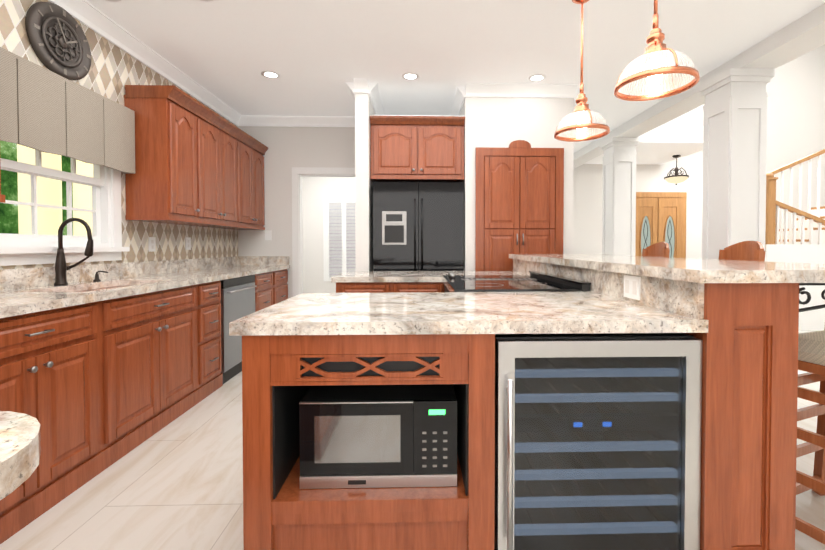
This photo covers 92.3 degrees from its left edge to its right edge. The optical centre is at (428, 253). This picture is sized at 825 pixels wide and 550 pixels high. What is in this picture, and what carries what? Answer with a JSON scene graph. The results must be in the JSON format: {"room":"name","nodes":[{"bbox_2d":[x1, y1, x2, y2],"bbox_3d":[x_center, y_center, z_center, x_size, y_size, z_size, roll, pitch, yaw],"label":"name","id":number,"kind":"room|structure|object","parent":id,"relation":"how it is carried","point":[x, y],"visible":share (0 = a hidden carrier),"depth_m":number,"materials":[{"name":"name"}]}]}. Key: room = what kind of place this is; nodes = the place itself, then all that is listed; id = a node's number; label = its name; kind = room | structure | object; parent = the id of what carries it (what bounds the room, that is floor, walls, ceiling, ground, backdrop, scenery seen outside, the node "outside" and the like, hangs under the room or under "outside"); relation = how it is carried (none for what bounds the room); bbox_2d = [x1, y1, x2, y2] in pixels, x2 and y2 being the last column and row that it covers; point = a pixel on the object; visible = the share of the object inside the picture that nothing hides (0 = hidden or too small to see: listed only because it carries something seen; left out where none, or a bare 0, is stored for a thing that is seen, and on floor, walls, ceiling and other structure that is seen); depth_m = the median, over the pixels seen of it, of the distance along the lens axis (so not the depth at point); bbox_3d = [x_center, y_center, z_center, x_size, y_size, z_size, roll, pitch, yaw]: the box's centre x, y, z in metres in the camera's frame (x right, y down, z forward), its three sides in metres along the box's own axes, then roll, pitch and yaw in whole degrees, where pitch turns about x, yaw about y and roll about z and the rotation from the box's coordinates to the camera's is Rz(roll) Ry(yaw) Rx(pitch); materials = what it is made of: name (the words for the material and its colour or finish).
{"room":"kitchen","nodes":[
{"label":"kitchen","id":0,"kind":"room"},
{"bbox_2d":[0,0,241,269],"bbox_3d":[-2.280,-0.244,1.610,0.190,2.740,6.800,0,1,-2],"label":"wall","id":1,"kind":"structure","parent":0,"point":[121,57],"depth_m":2.85,"materials":[{"name":"tile"}]},
{"bbox_2d":[0,169,4,202],"bbox_3d":[-2.077,-0.735,1.367,0.377,1.020,0.892,0,1,-2],"label":"upper cabinet","id":2,"kind":"object","parent":1,"relation":"attached to","point":[2,198],"visible":1,"depth_m":1.82,"materials":[{"name":"brown wood"}]},
{"bbox_2d":[25,2,90,79],"bbox_3d":[-2.275,-1.309,2.462,0.042,0.430,0.430,0,1,-2],"label":"wall clock","id":3,"kind":"object","parent":1,"relation":"attached to","point":[58,40],"visible":0.96,"depth_m":2.43,"materials":[{"name":"grey metal"}]},
{"bbox_2d":[0,47,134,173],"bbox_3d":[-2.240,-0.818,2.397,0.109,0.480,1.168,0,1,-2],"label":"valance","id":4,"kind":"object","parent":1,"relation":"attached to","point":[43,109],"visible":1,"depth_m":2.36,"materials":[{"name":"fabric"}]},
{"bbox_2d":[0,256,239,291],"bbox_3d":[-2.278,0.138,2.366,0.031,0.110,5.096,0,1,-2],"label":"backsplash","id":5,"kind":"structure","parent":1,"relation":"attached to","point":[21,277],"depth_m":2.78,"materials":[{"name":"beige stone"}]},
{"bbox_2d":[148,237,155,251],"bbox_3d":[-2.316,-0.073,3.313,0.008,0.120,0.080,0,1,-2],"label":"electrical outlet plate","id":6,"kind":"object","parent":1,"relation":"attached to","point":[151,244],"depth_m":3.31,"materials":[{"name":"white plastic"}]},
{"bbox_2d":[124,93,207,220],"bbox_3d":[-2.151,-0.747,3.251,0.332,0.910,0.470,0,1,-2],"label":"upper cabinet","id":7,"kind":"object","parent":1,"relation":"attached to","point":[198,163],"depth_m":3.03,"materials":[{"name":"brown wood"}]},
{"bbox_2d":[185,237,190,249],"bbox_3d":[-2.330,-0.092,3.832,0.008,0.120,0.080,0,1,-2],"label":"electrical outlet plate","id":8,"kind":"object","parent":1,"relation":"attached to","point":[187,239],"depth_m":3.82,"materials":[{"name":"white plastic"}]},
{"bbox_2d":[180,117,243,224],"bbox_3d":[-2.166,-0.757,3.791,0.332,0.910,0.900,0,1,-2],"label":"upper cabinet","id":9,"kind":"object","parent":1,"relation":"attached to","point":[223,151],"depth_m":3.84,"materials":[{"name":"brown wood"}]},
{"bbox_2d":[224,141,264,228],"bbox_3d":[-2.186,-0.769,4.499,0.332,0.910,0.807,0,1,-2],"label":"upper cabinet","id":10,"kind":"object","parent":1,"relation":"attached to","point":[254,194],"depth_m":4.56,"materials":[{"name":"brown wood"}]},
{"bbox_2d":[237,115,354,298],"bbox_3d":[-0.523,-0.302,4.965,3.890,2.740,0.190,0,1,-2],"label":"wall","id":11,"kind":"structure","parent":0,"point":[299,147],"depth_m":4.92,"materials":[{"name":"white paint"}]},
{"bbox_2d":[240,256,287,263],"bbox_3d":[-2.035,0.094,4.906,0.597,0.110,0.030,0,1,-2],"label":"backsplash","id":12,"kind":"structure","parent":11,"relation":"attached to","point":[243,259],"depth_m":4.89,"materials":[{"name":"beige stone"}]},
{"bbox_2d":[346,78,385,270],"bbox_3d":[-0.666,-0.291,4.361,0.310,2.740,1.190,0,1,-2],"label":"wall","id":13,"kind":"structure","parent":0,"point":[366,97],"depth_m":3.85,"materials":[{"name":"white paint"}]},
{"bbox_2d":[0,331,824,549],"bbox_3d":[2.837,1.151,3.078,10.500,0.100,9.400,0,1,-2],"label":"floor","id":14,"kind":"structure","parent":0,"point":[176,484],"depth_m":1.82,"materials":[{"name":"tile"}]},
{"bbox_2d":[0,496,15,543],"bbox_3d":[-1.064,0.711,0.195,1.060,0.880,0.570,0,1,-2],"label":"base cabinet","id":15,"kind":"object","parent":14,"relation":"on","point":[7,511],"depth_m":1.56,"materials":[{"name":"brown wood"}]},
{"bbox_2d":[0,300,107,532],"bbox_3d":[-1.964,0.685,1.664,0.618,0.880,0.700,0,1,-2],"label":"base cabinet","id":16,"kind":"object","parent":14,"relation":"on","point":[58,358],"depth_m":1.77,"materials":[{"name":"brown wood"}]},
{"bbox_2d":[68,284,203,466],"bbox_3d":[-1.987,0.672,2.460,0.618,0.880,0.891,0,1,-2],"label":"base cabinet","id":17,"kind":"object","parent":14,"relation":"on","point":[118,361],"depth_m":2.40,"materials":[{"name":"brown wood"}]},
{"bbox_2d":[0,264,289,319],"bbox_3d":[-1.974,0.213,2.375,0.638,0.040,5.096,0,1,-2],"label":"countertop","id":18,"kind":"structure","parent":17,"relation":"on","point":[13,301],"depth_m":2.31,"materials":[{"name":"beige stone"}]},
{"bbox_2d":[54,218,93,285],"bbox_3d":[-2.133,-0.011,2.406,0.222,0.404,0.119,0,1,-2],"label":"faucet","id":19,"kind":"object","parent":18,"relation":"on","point":[61,268],"visible":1,"depth_m":2.37,"materials":[{"name":"black metal"}]},
{"bbox_2d":[93,271,107,281],"bbox_3d":[-2.188,0.151,2.640,0.091,0.072,0.040,0,1,-2],"label":"soap dispenser","id":20,"kind":"object","parent":18,"relation":"on","point":[96,277],"visible":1,"depth_m":2.63,"materials":[{"name":"black metal"}]},
{"bbox_2d":[220,275,256,383],"bbox_3d":[-1.980,0.654,3.590,0.619,0.876,0.638,0,1,-2],"label":"dishwasher","id":21,"kind":"object","parent":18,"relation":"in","point":[237,300],"visible":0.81,"depth_m":3.45,"materials":[{"name":"silver metal"}]},
{"bbox_2d":[200,280,222,398],"bbox_3d":[-2.004,0.661,3.085,0.618,0.880,0.360,0,1,-2],"label":"base cabinet","id":22,"kind":"object","parent":14,"relation":"on","point":[213,378],"depth_m":3.10,"materials":[{"name":"brown wood"}]},
{"bbox_2d":[236,272,275,311],"bbox_3d":[-2.034,0.642,4.168,0.618,0.880,0.510,0,1,-2],"label":"base cabinet","id":23,"kind":"object","parent":14,"relation":"on","point":[265,291],"depth_m":4.18,"materials":[{"name":"brown wood"}]},
{"bbox_2d":[276,268,288,302],"bbox_3d":[-2.049,0.633,4.676,0.618,0.880,0.507,0,1,-2],"label":"base cabinet","id":24,"kind":"object","parent":14,"relation":"on","point":[281,277],"depth_m":4.70,"materials":[{"name":"brown wood"}]},
{"bbox_2d":[373,182,463,270],"bbox_3d":[-0.115,0.184,4.326,0.900,1.790,0.906,0,1,-2],"label":"refrigerator","id":25,"kind":"object","parent":14,"relation":"on","point":[417,226],"visible":0.38,"depth_m":3.92,"materials":[{"name":"black metal"}]},
{"bbox_2d":[449,83,579,270],"bbox_3d":[0.461,-0.293,4.477,2.130,2.740,1.220,0,1,-2],"label":"wall block","id":26,"kind":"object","parent":14,"relation":"on","point":[500,115],"visible":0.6,"depth_m":3.95,"materials":[{"name":"white paint"}]},
{"bbox_2d":[370,115,464,182],"bbox_3d":[-0.128,-1.059,4.434,0.940,0.623,1.042,0,1,-2],"label":"upper cabinet","id":27,"kind":"object","parent":26,"relation":"attached to","point":[417,148],"visible":1,"depth_m":3.96,"materials":[{"name":"brown wood"}]},
{"bbox_2d":[475,140,563,270],"bbox_3d":[0.901,-0.017,3.941,0.880,2.205,0.061,0,1,-2],"label":"pantry cabinet","id":28,"kind":"object","parent":26,"relation":"attached to","point":[519,196],"visible":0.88,"depth_m":3.93,"materials":[{"name":"brown wood"}]},
{"bbox_2d":[229,258,824,549],"bbox_3d":[0.407,0.591,2.503,2.210,1.040,2.494,0,1,-2],"label":"kitchen island","id":29,"kind":"object","parent":14,"relation":"on","point":[739,319],"depth_m":1.27,"materials":[{"name":"brown wood"}]},
{"bbox_2d":[299,384,456,488],"bbox_3d":[-0.173,0.637,1.518,0.525,0.288,0.393,0,1,-2],"label":"microwave","id":30,"kind":"object","parent":29,"relation":"in","point":[367,436],"visible":0.98,"depth_m":1.32,"materials":[{"name":"black metal"}]},
{"bbox_2d":[442,271,590,291],"bbox_3d":[0.471,0.167,2.527,0.711,0.045,0.975,0,1,-2],"label":"cooktop","id":31,"kind":"object","parent":29,"relation":"in","point":[534,281],"visible":1,"depth_m":2.30,"materials":[{"name":"black glass"}]},
{"bbox_2d":[494,333,701,549],"bbox_3d":[0.543,0.700,1.568,0.661,0.855,0.674,0,1,-2],"label":"wine cooler","id":32,"kind":"object","parent":29,"relation":"in","point":[597,441],"visible":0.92,"depth_m":1.29,"materials":[{"name":"black glass"}]},
{"bbox_2d":[509,254,824,285],"bbox_3d":[1.211,0.050,2.523,0.820,0.040,2.580,0,1,-2],"label":"island countertop","id":33,"kind":"structure","parent":29,"relation":"on","point":[706,272],"depth_m":1.39,"materials":[{"name":"beige stone"}]},
{"bbox_2d":[600,137,640,255],"bbox_3d":[2.648,-0.252,5.530,0.380,2.620,0.380,0,1,-2],"label":"column","id":34,"kind":"structure","parent":14,"relation":"on","point":[619,203],"depth_m":5.37,"materials":[{"name":"white paint"}]},
{"bbox_2d":[642,242,669,256],"bbox_3d":[1.717,0.502,3.383,0.542,1.193,0.523,0,1,6],"label":"bar stool","id":35,"kind":"object","parent":14,"relation":"on","point":[660,249],"visible":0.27,"depth_m":3.41,"materials":[{"name":"brown wood"}]},
{"bbox_2d":[698,68,775,258],"bbox_3d":[2.660,-0.216,3.470,0.380,2.620,0.380,0,1,-2],"label":"column","id":36,"kind":"structure","parent":14,"relation":"on","point":[734,155],"depth_m":3.31,"materials":[{"name":"white paint"}]},
{"bbox_2d":[719,241,765,260],"bbox_3d":[1.760,0.517,2.533,0.543,1.193,0.525,0,1,10],"label":"bar stool","id":37,"kind":"object","parent":14,"relation":"on","point":[748,251],"visible":0.21,"depth_m":2.53,"materials":[{"name":"brown wood"}]},
{"bbox_2d":[765,149,824,330],"bbox_3d":[5.905,-0.517,6.019,2.660,3.133,1.235,0,1,-2],"label":"staircase","id":38,"kind":"structure","parent":14,"relation":"on","point":[802,240],"depth_m":5.42,"materials":[{"name":"white wood"}]},
{"bbox_2d":[795,329,824,544],"bbox_3d":[1.721,0.534,1.541,0.544,1.193,0.529,0,1,-22],"label":"bar stool","id":39,"kind":"object","parent":14,"relation":"on","point":[811,354],"visible":0.38,"depth_m":1.56,"materials":[{"name":"brown wood"}]},
{"bbox_2d":[86,0,824,163],"bbox_3d":[2.837,-3.068,3.005,10.500,2.860,9.400,0,1,-2],"label":"ceiling","id":40,"kind":"structure","parent":0,"point":[316,55],"depth_m":3.11,"materials":[{"name":"white paint"}]},
{"bbox_2d":[261,71,279,78],"bbox_3d":[-1.462,-1.647,3.660,0.168,0.005,0.168,0,1,-11],"label":"recessed light","id":41,"kind":"object","parent":40,"relation":"in","point":[270,74],"depth_m":3.65,"materials":[{"name":"white"}]},
{"bbox_2d":[401,72,419,79],"bbox_3d":[-0.173,-1.647,3.696,0.168,0.005,0.168,0,1,-11],"label":"recessed light","id":42,"kind":"object","parent":40,"relation":"in","point":[412,76],"depth_m":3.69,"materials":[{"name":"white"}]},
{"bbox_2d":[528,74,545,81],"bbox_3d":[1.017,-1.648,3.729,0.168,0.005,0.168,0,1,-11],"label":"recessed light","id":43,"kind":"object","parent":40,"relation":"in","point":[538,77],"depth_m":3.72,"materials":[{"name":"white"}]},
{"bbox_2d":[554,0,609,141],"bbox_3d":[0.971,-1.190,2.515,0.332,0.878,0.332,0,1,-2],"label":"pendant light","id":44,"kind":"object","parent":40,"relation":"hanging from","point":[584,113],"visible":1,"depth_m":2.50,"materials":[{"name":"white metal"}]},
{"bbox_2d":[614,0,699,100],"bbox_3d":[1.012,-1.177,1.766,0.332,0.878,0.332,0,1,-2],"label":"pendant light","id":45,"kind":"object","parent":40,"relation":"hanging from","point":[653,65],"visible":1,"depth_m":1.75,"materials":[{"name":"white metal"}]},
{"bbox_2d":[664,155,688,184],"bbox_3d":[4.329,-1.446,6.927,0.380,0.517,0.380,0,1,-2],"label":"chandelier","id":46,"kind":"object","parent":40,"relation":"hanging from","point":[675,178],"visible":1,"depth_m":6.86,"materials":[{"name":"white glass"}]},
{"bbox_2d":[573,3,824,168],"bbox_3d":[2.717,-1.579,3.027,0.300,0.120,9.200,0,1,-2],"label":"header beam","id":47,"kind":"structure","parent":40,"relation":"attached to","point":[801,36],"depth_m":3.25,"materials":[{"name":"white paint"}]},
{"bbox_2d":[302,44,824,292],"bbox_3d":[2.707,-1.729,7.667,10.500,5.500,0.120,0,1,-2],"label":"wall","id":48,"kind":"structure","parent":0,"point":[795,89],"depth_m":7.69,"materials":[{"name":"white paint"}]},
{"bbox_2d":[635,192,686,257],"bbox_3d":[4.429,-0.079,7.660,1.120,2.200,0.084,0,1,-2],"label":"front door","id":49,"kind":"structure","parent":48,"relation":"in","point":[660,216],"depth_m":7.66,"materials":[{"name":"brown wood"}]},
{"label":"outside","id":50,"kind":"structure","parent":0,"visible":0},
{"bbox_2d":[0,141,72,234],"bbox_3d":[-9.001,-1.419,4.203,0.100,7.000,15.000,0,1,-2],"label":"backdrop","id":51,"kind":"structure","parent":50,"point":[9,212],"depth_m":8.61,"materials":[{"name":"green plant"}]},
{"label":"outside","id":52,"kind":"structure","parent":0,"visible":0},
{"bbox_2d":[17,144,92,235],"bbox_3d":[-4.038,-0.263,3.862,3.000,3.700,12.000,0,1,-2],"label":"columns","id":53,"kind":"structure","parent":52,"point":[49,192],"depth_m":3.44,"materials":[{"name":"beige"}]}
]}

